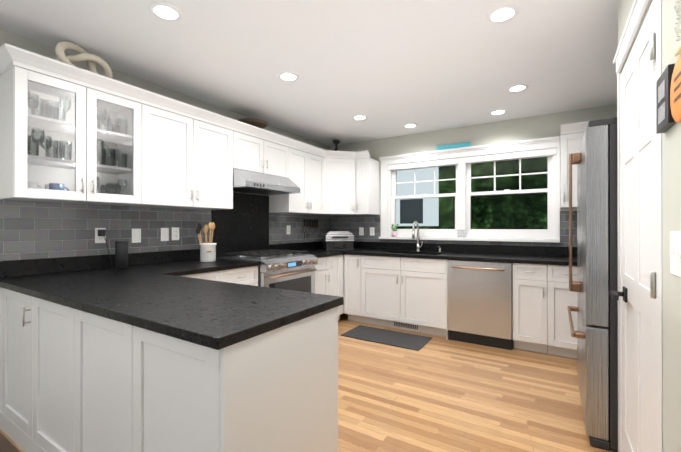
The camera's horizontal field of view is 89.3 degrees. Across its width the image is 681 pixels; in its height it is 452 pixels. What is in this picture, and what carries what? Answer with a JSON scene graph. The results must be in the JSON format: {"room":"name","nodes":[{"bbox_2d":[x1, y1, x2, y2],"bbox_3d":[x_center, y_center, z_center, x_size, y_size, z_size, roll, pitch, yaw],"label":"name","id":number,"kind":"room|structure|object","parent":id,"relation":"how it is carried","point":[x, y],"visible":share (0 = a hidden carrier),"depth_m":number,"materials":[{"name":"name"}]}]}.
{"room":"kitchen","nodes":[
{"label":"kitchen","id":0,"kind":"room"},
{"bbox_2d":[0,29,331,258],"bbox_3d":[-2.050,0.002,2.389,0.150,2.478,7.240,0,0,32],"label":"wall","id":1,"kind":"structure","parent":0,"point":[6,37],"depth_m":2.93,"materials":[{"name":"paint"}]},
{"bbox_2d":[0,66,141,205],"bbox_3d":[-1.803,-0.542,2.356,0.361,0.755,0.715,0,0,32],"label":"upper cabinet","id":2,"kind":"object","parent":1,"relation":"attached to","point":[80,172],"visible":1,"depth_m":2.27,"materials":[{"name":"white wood"}]},
{"bbox_2d":[27,90,127,194],"bbox_3d":[-1.845,-0.520,2.382,0.206,0.674,0.640,0,0,32],"label":"glassware","id":3,"kind":"object","parent":2,"relation":"in","point":[56,144],"depth_m":2.28,"materials":[{"name":"clear glass"}]},
{"bbox_2d":[55,41,112,78],"bbox_3d":[-1.746,-1.076,2.350,0.110,0.294,0.342,0,0,32],"label":"knot sculpture","id":4,"kind":"object","parent":2,"relation":"on","point":[81,56],"visible":0.56,"depth_m":2.31,"materials":[{"name":"beige"}]},
{"bbox_2d":[0,200,211,260],"bbox_3d":[-1.802,0.029,2.690,0.008,0.383,1.872,0,0,32],"label":"tile backsplash","id":5,"kind":"structure","parent":1,"relation":"attached to","point":[33,230],"depth_m":2.54,"materials":[{"name":"grey tile"}]},
{"bbox_2d":[95,228,105,242],"bbox_3d":[-1.831,0.072,2.627,0.007,0.116,0.072,0,0,32],"label":"electrical outlet plate","id":6,"kind":"object","parent":5,"relation":"attached to","point":[98,239],"depth_m":2.62,"materials":[{"name":"white plastic"}]},
{"bbox_2d":[98,230,112,266],"bbox_3d":[-1.773,0.175,2.621,0.097,0.296,0.092,0,0,32],"label":"cord","id":7,"kind":"object","parent":6,"relation":"attached to","point":[102,233],"visible":0.85,"depth_m":2.61,"materials":[{"name":"black plastic"}]},
{"bbox_2d":[132,229,140,242],"bbox_3d":[-1.689,0.080,2.852,0.008,0.116,0.072,0,0,32],"label":"electrical outlet plate","id":8,"kind":"object","parent":5,"relation":"attached to","point":[136,235],"depth_m":2.85,"materials":[{"name":"white plastic"}]},
{"bbox_2d":[161,228,168,240],"bbox_3d":[-1.560,0.075,3.059,0.008,0.116,0.072,0,0,32],"label":"electrical outlet plate","id":9,"kind":"object","parent":5,"relation":"attached to","point":[164,231],"depth_m":3.06,"materials":[{"name":"white plastic"}]},
{"bbox_2d":[172,227,178,239],"bbox_3d":[-1.507,0.071,3.146,0.007,0.116,0.072,0,0,32],"label":"electrical outlet plate","id":10,"kind":"object","parent":5,"relation":"attached to","point":[175,230],"depth_m":3.14,"materials":[{"name":"white plastic"}]},
{"bbox_2d":[120,104,232,209],"bbox_3d":[-1.385,-0.541,3.025,0.361,0.755,0.858,0,0,32],"label":"upper cabinet","id":11,"kind":"object","parent":1,"relation":"attached to","point":[187,162],"visible":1,"depth_m":2.89,"materials":[{"name":"white wood"}]},
{"bbox_2d":[233,131,288,177],"bbox_3d":[-0.941,-0.737,3.735,0.361,0.360,0.811,0,0,32],"label":"upper cabinet","id":12,"kind":"object","parent":1,"relation":"attached to","point":[254,154],"visible":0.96,"depth_m":3.61,"materials":[{"name":"white wood"}]},
{"bbox_2d":[237,118,267,128],"bbox_3d":[-0.949,-1.013,3.708,0.340,0.190,0.340,0,0,32],"label":"footed bowl","id":13,"kind":"object","parent":12,"relation":"on","point":[261,124],"visible":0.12,"depth_m":3.59,"materials":[{"name":"brown wood"}]},
{"bbox_2d":[233,168,299,194],"bbox_3d":[-0.881,-0.462,3.698,0.500,0.188,0.808,0,0,32],"label":"range hood","id":14,"kind":"object","parent":12,"relation":"attached to","point":[245,181],"visible":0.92,"depth_m":3.53,"materials":[{"name":"silver metal"}]},
{"bbox_2d":[268,148,323,213],"bbox_3d":[-0.532,-0.538,4.387,0.361,0.755,0.722,0,0,32],"label":"upper cabinet","id":15,"kind":"object","parent":1,"relation":"attached to","point":[306,173],"visible":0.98,"depth_m":4.25,"materials":[{"name":"white wood"}]},
{"bbox_2d":[269,213,331,243],"bbox_3d":[-0.520,0.033,4.738,0.008,0.383,1.336,0,0,32],"label":"tile backsplash","id":16,"kind":"structure","parent":1,"relation":"attached to","point":[278,222],"depth_m":4.58,"materials":[{"name":"grey tile"}]},
{"bbox_2d":[302,219,317,237],"bbox_3d":[-0.420,0.040,4.862,0.030,0.260,0.360,0,0,32],"label":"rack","id":17,"kind":"object","parent":16,"relation":"attached to","point":[309,226],"visible":0.98,"depth_m":4.82,"materials":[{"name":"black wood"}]},
{"bbox_2d":[305,158,358,215],"bbox_3d":[-0.057,-0.537,4.888,0.636,0.755,0.648,0,0,32],"label":"upper cabinet","id":18,"kind":"object","parent":1,"relation":"attached to","point":[339,187],"visible":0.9,"depth_m":4.67,"materials":[{"name":"white wood"}]},
{"bbox_2d":[0,43,588,158],"bbox_3d":[0.306,-0.964,2.797,3.470,0.090,3.808,0,0,32],"label":"crown molding","id":19,"kind":"structure","parent":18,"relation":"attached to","point":[11,56],"depth_m":2.59,"materials":[{"name":"white wood"}]},
{"bbox_2d":[333,140,339,150],"bbox_3d":[-0.058,-1.058,4.849,0.110,0.285,0.110,0,0,32],"label":"candlestick","id":20,"kind":"object","parent":18,"relation":"on","point":[336,142],"visible":0.58,"depth_m":4.83,"materials":[{"name":"black metal"}]},
{"bbox_2d":[0,313,617,451],"bbox_3d":[-0.303,1.289,1.294,4.270,0.100,7.240,0,0,32],"label":"floor","id":21,"kind":"structure","parent":0,"point":[436,393],"depth_m":2.46,"materials":[{"name":"brown wood"}]},
{"bbox_2d":[0,287,35,451],"bbox_3d":[-1.700,0.801,2.231,0.665,0.880,0.613,0,0,32],"label":"base cabinet","id":22,"kind":"object","parent":21,"relation":"on","point":[17,310],"depth_m":1.96,"materials":[{"name":"white wood"}]},
{"bbox_2d":[36,298,75,451],"bbox_3d":[-1.253,0.800,1.964,0.625,0.880,0.633,0,0,32],"label":"base cabinet","id":23,"kind":"object","parent":21,"relation":"on","point":[73,380],"depth_m":1.69,"materials":[{"name":"white wood"}]},
{"bbox_2d":[76,309,139,451],"bbox_3d":[-0.830,0.800,1.699,0.624,0.880,0.633,0,0,32],"label":"base cabinet","id":24,"kind":"object","parent":21,"relation":"on","point":[107,350],"depth_m":1.42,"materials":[{"name":"white wood"}]},
{"bbox_2d":[140,306,337,451],"bbox_3d":[-0.424,0.799,1.445,0.581,0.880,0.633,0,0,32],"label":"base cabinet","id":25,"kind":"object","parent":21,"relation":"on","point":[276,390],"depth_m":1.20,"materials":[{"name":"white wood"}]},
{"bbox_2d":[24,256,342,349],"bbox_3d":[-1.054,0.290,1.856,2.101,0.141,0.720,0,0,32],"label":"countertop","id":26,"kind":"structure","parent":25,"relation":"on","point":[156,291],"depth_m":1.57,"materials":[{"name":"black stone"}]},
{"bbox_2d":[182,254,343,319],"bbox_3d":[-0.705,0.804,3.835,0.651,0.879,3.116,0,0,32],"label":"base cabinet","id":27,"kind":"object","parent":21,"relation":"on","point":[329,276],"visible":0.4,"depth_m":4.05,"materials":[{"name":"white wood"}]},
{"bbox_2d":[0,192,343,293],"bbox_3d":[-1.059,-0.001,3.275,0.646,0.728,3.120,0,0,32],"label":"backsplash","id":28,"kind":"structure","parent":27,"relation":"on","point":[244,227],"depth_m":3.71,"materials":[{"name":"black stone"}]},
{"bbox_2d":[115,241,127,269],"bbox_3d":[-1.664,0.221,2.619,0.084,0.212,0.084,0,0,32],"label":"speaker","id":29,"kind":"object","parent":28,"relation":"on","point":[121,255],"visible":1,"depth_m":2.59},
{"bbox_2d":[196,222,216,261],"bbox_3d":[-1.227,0.146,3.179,0.155,0.363,0.166,0,0,32],"label":"utensil crock","id":30,"kind":"object","parent":28,"relation":"on","point":[207,252],"visible":1,"depth_m":3.14,"materials":[{"name":"white ceramic"}]},
{"bbox_2d":[217,249,317,292],"bbox_3d":[-0.742,0.759,3.658,0.721,0.968,0.800,0,0,32],"label":"range","id":31,"kind":"object","parent":21,"relation":"on","point":[285,269],"visible":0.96,"depth_m":3.47,"materials":[{"name":"grey metal"}]},
{"bbox_2d":[341,325,431,350],"bbox_3d":[0.508,1.239,3.860,0.915,0.008,0.460,0,0,32],"label":"mat","id":32,"kind":"object","parent":21,"relation":"on","point":[396,338],"visible":1,"depth_m":3.81,"materials":[{"name":"grey fabric"}]},
{"bbox_2d":[344,254,577,357],"bbox_3d":[1.643,0.804,3.820,3.401,0.879,0.651,0,0,32],"label":"base cabinet","id":33,"kind":"object","parent":21,"relation":"on","point":[376,292],"depth_m":3.86,"materials":[{"name":"white wood"}]},
{"bbox_2d":[393,321,418,330],"bbox_3d":[0.781,1.191,4.122,0.330,0.070,0.005,0,0,32],"label":"air vent","id":34,"kind":"object","parent":33,"relation":"attached to","point":[406,325],"visible":0.96,"depth_m":4.12,"materials":[{"name":"white metal"}]},
{"bbox_2d":[344,241,576,265],"bbox_3d":[1.376,0.294,3.981,4.026,0.141,0.662,0,0,32],"label":"countertop","id":35,"kind":"structure","parent":33,"relation":"on","point":[550,255],"depth_m":4.00,"materials":[{"name":"black stone"}]},
{"bbox_2d":[322,231,353,250],"bbox_3d":[-0.037,0.203,4.819,0.400,0.255,0.355,0,0,-13],"label":"countertop grill","id":36,"kind":"object","parent":35,"relation":"on","point":[337,240],"visible":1,"depth_m":4.69,"materials":[{"name":"silver metal"}]},
{"bbox_2d":[412,221,440,251],"bbox_3d":[1.085,0.132,4.347,0.335,0.397,0.217,0,0,32],"label":"faucet","id":37,"kind":"object","parent":35,"relation":"on","point":[413,237],"visible":1,"depth_m":4.46,"materials":[{"name":"silver metal"}]},
{"bbox_2d":[447,260,513,349],"bbox_3d":[1.575,0.806,3.817,0.634,0.875,0.671,0,0,32],"label":"dishwasher","id":38,"kind":"object","parent":21,"relation":"on","point":[479,302],"visible":0.9,"depth_m":3.57,"materials":[{"name":"grey metal"}]},
{"bbox_2d":[568,117,617,450],"bbox_3d":[1.980,0.320,2.115,0.961,1.840,0.910,0,0,32],"label":"refrigerator","id":39,"kind":"object","parent":21,"relation":"on","point":[594,159],"visible":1,"depth_m":1.92,"materials":[{"name":"grey metal"}]},
{"bbox_2d":[0,0,617,145],"bbox_3d":[-0.303,-1.299,1.299,4.270,0.120,7.240,0,0,32],"label":"ceiling","id":40,"kind":"structure","parent":0,"point":[389,68],"depth_m":2.48,"materials":[{"name":"paint"}]},
{"bbox_2d":[149,2,182,21],"bbox_3d":[-1.010,-1.235,1.993,0.175,0.006,0.175,0,0,26],"label":"recessed light","id":41,"kind":"object","parent":40,"relation":"in","point":[171,13],"depth_m":1.99,"materials":[{"name":"paint"}]},
{"bbox_2d":[278,72,298,81],"bbox_3d":[-0.433,-1.233,2.851,0.175,0.006,0.175,0,0,-7],"label":"recessed light","id":42,"kind":"object","parent":40,"relation":"in","point":[285,76],"depth_m":2.84,"materials":[{"name":"paint"}]},
{"bbox_2d":[352,115,366,119],"bbox_3d":[0.217,-1.231,3.919,0.175,0.006,0.175,0,0,26],"label":"recessed light","id":43,"kind":"object","parent":40,"relation":"in","point":[357,117],"depth_m":3.91,"materials":[{"name":"paint"}]},
{"bbox_2d":[403,123,417,127],"bbox_3d":[0.860,-1.230,4.230,0.175,0.006,0.175,0,0,26],"label":"recessed light","id":44,"kind":"object","parent":40,"relation":"in","point":[411,125],"depth_m":4.22,"materials":[{"name":"paint"}]},
{"bbox_2d":[489,110,506,114],"bbox_3d":[1.710,-1.231,3.738,0.175,0.006,0.175,0,0,-7],"label":"recessed light","id":45,"kind":"object","parent":40,"relation":"in","point":[496,112],"depth_m":3.74,"materials":[{"name":"paint"}]},
{"bbox_2d":[486,5,518,23],"bbox_3d":[0.947,-1.235,2.015,0.175,0.006,0.175,0,0,26],"label":"recessed light","id":46,"kind":"object","parent":40,"relation":"in","point":[497,15],"depth_m":2.01,"materials":[{"name":"paint"}]},
{"bbox_2d":[507,84,528,91],"bbox_3d":[1.586,-1.233,3.088,0.175,0.006,0.175,0,0,26],"label":"recessed light","id":47,"kind":"object","parent":40,"relation":"in","point":[520,87],"depth_m":3.08,"materials":[{"name":"paint"}]},
{"bbox_2d":[332,105,611,246],"bbox_3d":[1.593,0.005,4.310,3.990,2.478,0.120,0,0,32],"label":"wall","id":48,"kind":"structure","parent":0,"point":[520,128],"depth_m":4.16,"materials":[{"name":"paint"}]},
{"bbox_2d":[356,158,379,214],"bbox_3d":[0.377,-0.537,4.785,0.202,0.755,0.361,0,0,32],"label":"upper cabinet","id":49,"kind":"object","parent":48,"relation":"attached to","point":[367,186],"visible":1,"depth_m":4.69,"materials":[{"name":"white wood"}]},
{"bbox_2d":[332,211,576,246],"bbox_3d":[1.550,0.032,4.259,4.026,0.383,0.008,0,0,32],"label":"tile backsplash","id":50,"kind":"structure","parent":48,"relation":"attached to","point":[352,223],"depth_m":4.66,"materials":[{"name":"grey tile"}]},
{"bbox_2d":[359,227,363,234],"bbox_3d":[0.304,0.079,5.028,0.072,0.116,0.007,0,0,32],"label":"electrical outlet plate","id":51,"kind":"object","parent":50,"relation":"attached to","point":[361,229],"depth_m":5.02,"materials":[{"name":"white plastic"}]},
{"bbox_2d":[370,227,374,234],"bbox_3d":[0.453,0.078,4.935,0.072,0.116,0.007,0,0,32],"label":"electrical outlet plate","id":52,"kind":"object","parent":50,"relation":"attached to","point":[372,229],"depth_m":4.93,"materials":[{"name":"white plastic"}]},
{"bbox_2d":[379,136,559,242],"bbox_3d":[1.486,-0.394,4.329,2.142,1.147,0.162,0,0,32],"label":"window","id":53,"kind":"structure","parent":48,"relation":"in","point":[459,158],"depth_m":4.25,"materials":[{"name":"white wood"}]},
{"bbox_2d":[391,224,398,236],"bbox_3d":[0.743,0.060,4.723,0.113,0.178,0.067,0,0,32],"label":"potted plant","id":54,"kind":"object","parent":53,"relation":"on","point":[394,231],"visible":1,"depth_m":4.71,"materials":[{"name":"green plant"}]},
{"bbox_2d":[435,142,470,150],"bbox_3d":[1.403,-1.006,4.319,0.440,0.075,0.010,0,0,32],"label":"sign","id":55,"kind":"object","parent":53,"relation":"on","point":[459,145],"visible":0.81,"depth_m":4.31,"materials":[{"name":"teal paint"}]},
{"bbox_2d":[457,229,465,237],"bbox_3d":[1.499,0.094,4.267,0.110,0.110,0.008,0,0,32],"label":"switch plate","id":56,"kind":"object","parent":53,"relation":"on","point":[461,233],"depth_m":4.26,"materials":[{"name":"white plastic"}]},
{"bbox_2d":[560,132,583,208],"bbox_3d":[2.468,-0.552,3.477,0.419,0.730,0.361,0,0,32],"label":"upper cabinet","id":57,"kind":"object","parent":48,"relation":"attached to","point":[570,143],"visible":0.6,"depth_m":3.44,"materials":[{"name":"white wood"}]},
{"bbox_2d":[612,0,680,451],"bbox_3d":[0.238,-0.003,-0.251,0.100,2.478,4.930,0,0,32],"label":"wall","id":58,"kind":"structure","parent":0,"point":[671,139],"depth_m":1.02,"materials":[{"name":"paint"}]},
{"bbox_2d":[609,0,661,451],"bbox_3d":[1.273,0.169,1.462,0.153,2.140,0.923,0,0,32],"label":"door","id":59,"kind":"structure","parent":58,"relation":"in","point":[637,295],"depth_m":1.43,"materials":[{"name":"white wood"}]},
{"bbox_2d":[656,63,676,133],"bbox_3d":[0.953,-0.367,1.008,0.022,0.162,0.133,0,0,32],"label":"box","id":60,"kind":"object","parent":58,"relation":"attached to","point":[665,121],"visible":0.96,"depth_m":0.99,"materials":[{"name":"black plastic"}]},
{"bbox_2d":[670,231,680,276],"bbox_3d":[0.902,0.073,0.918,0.014,0.118,0.092,0,0,32],"label":"switch plate","id":61,"kind":"object","parent":58,"relation":"attached to","point":[675,252],"visible":1,"depth_m":0.92,"materials":[{"name":"white plastic"}]},
{"bbox_2d":[670,0,680,121],"bbox_3d":[0.846,-0.419,0.842,0.027,0.320,0.284,0,0,32],"label":"sign","id":62,"kind":"object","parent":58,"relation":"attached to","point":[675,97],"visible":1,"depth_m":0.89,"materials":[{"name":"orange"}]},
{"label":"outside","id":63,"kind":"structure","parent":0,"visible":0},
{"bbox_2d":[396,157,547,228],"bbox_3d":[2.694,-0.752,6.117,16.000,8.000,3.750,0,0,32],"label":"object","id":64,"kind":"structure","parent":63,"point":[490,202],"depth_m":7.79,"materials":[{"name":"clear glass"}]}
]}

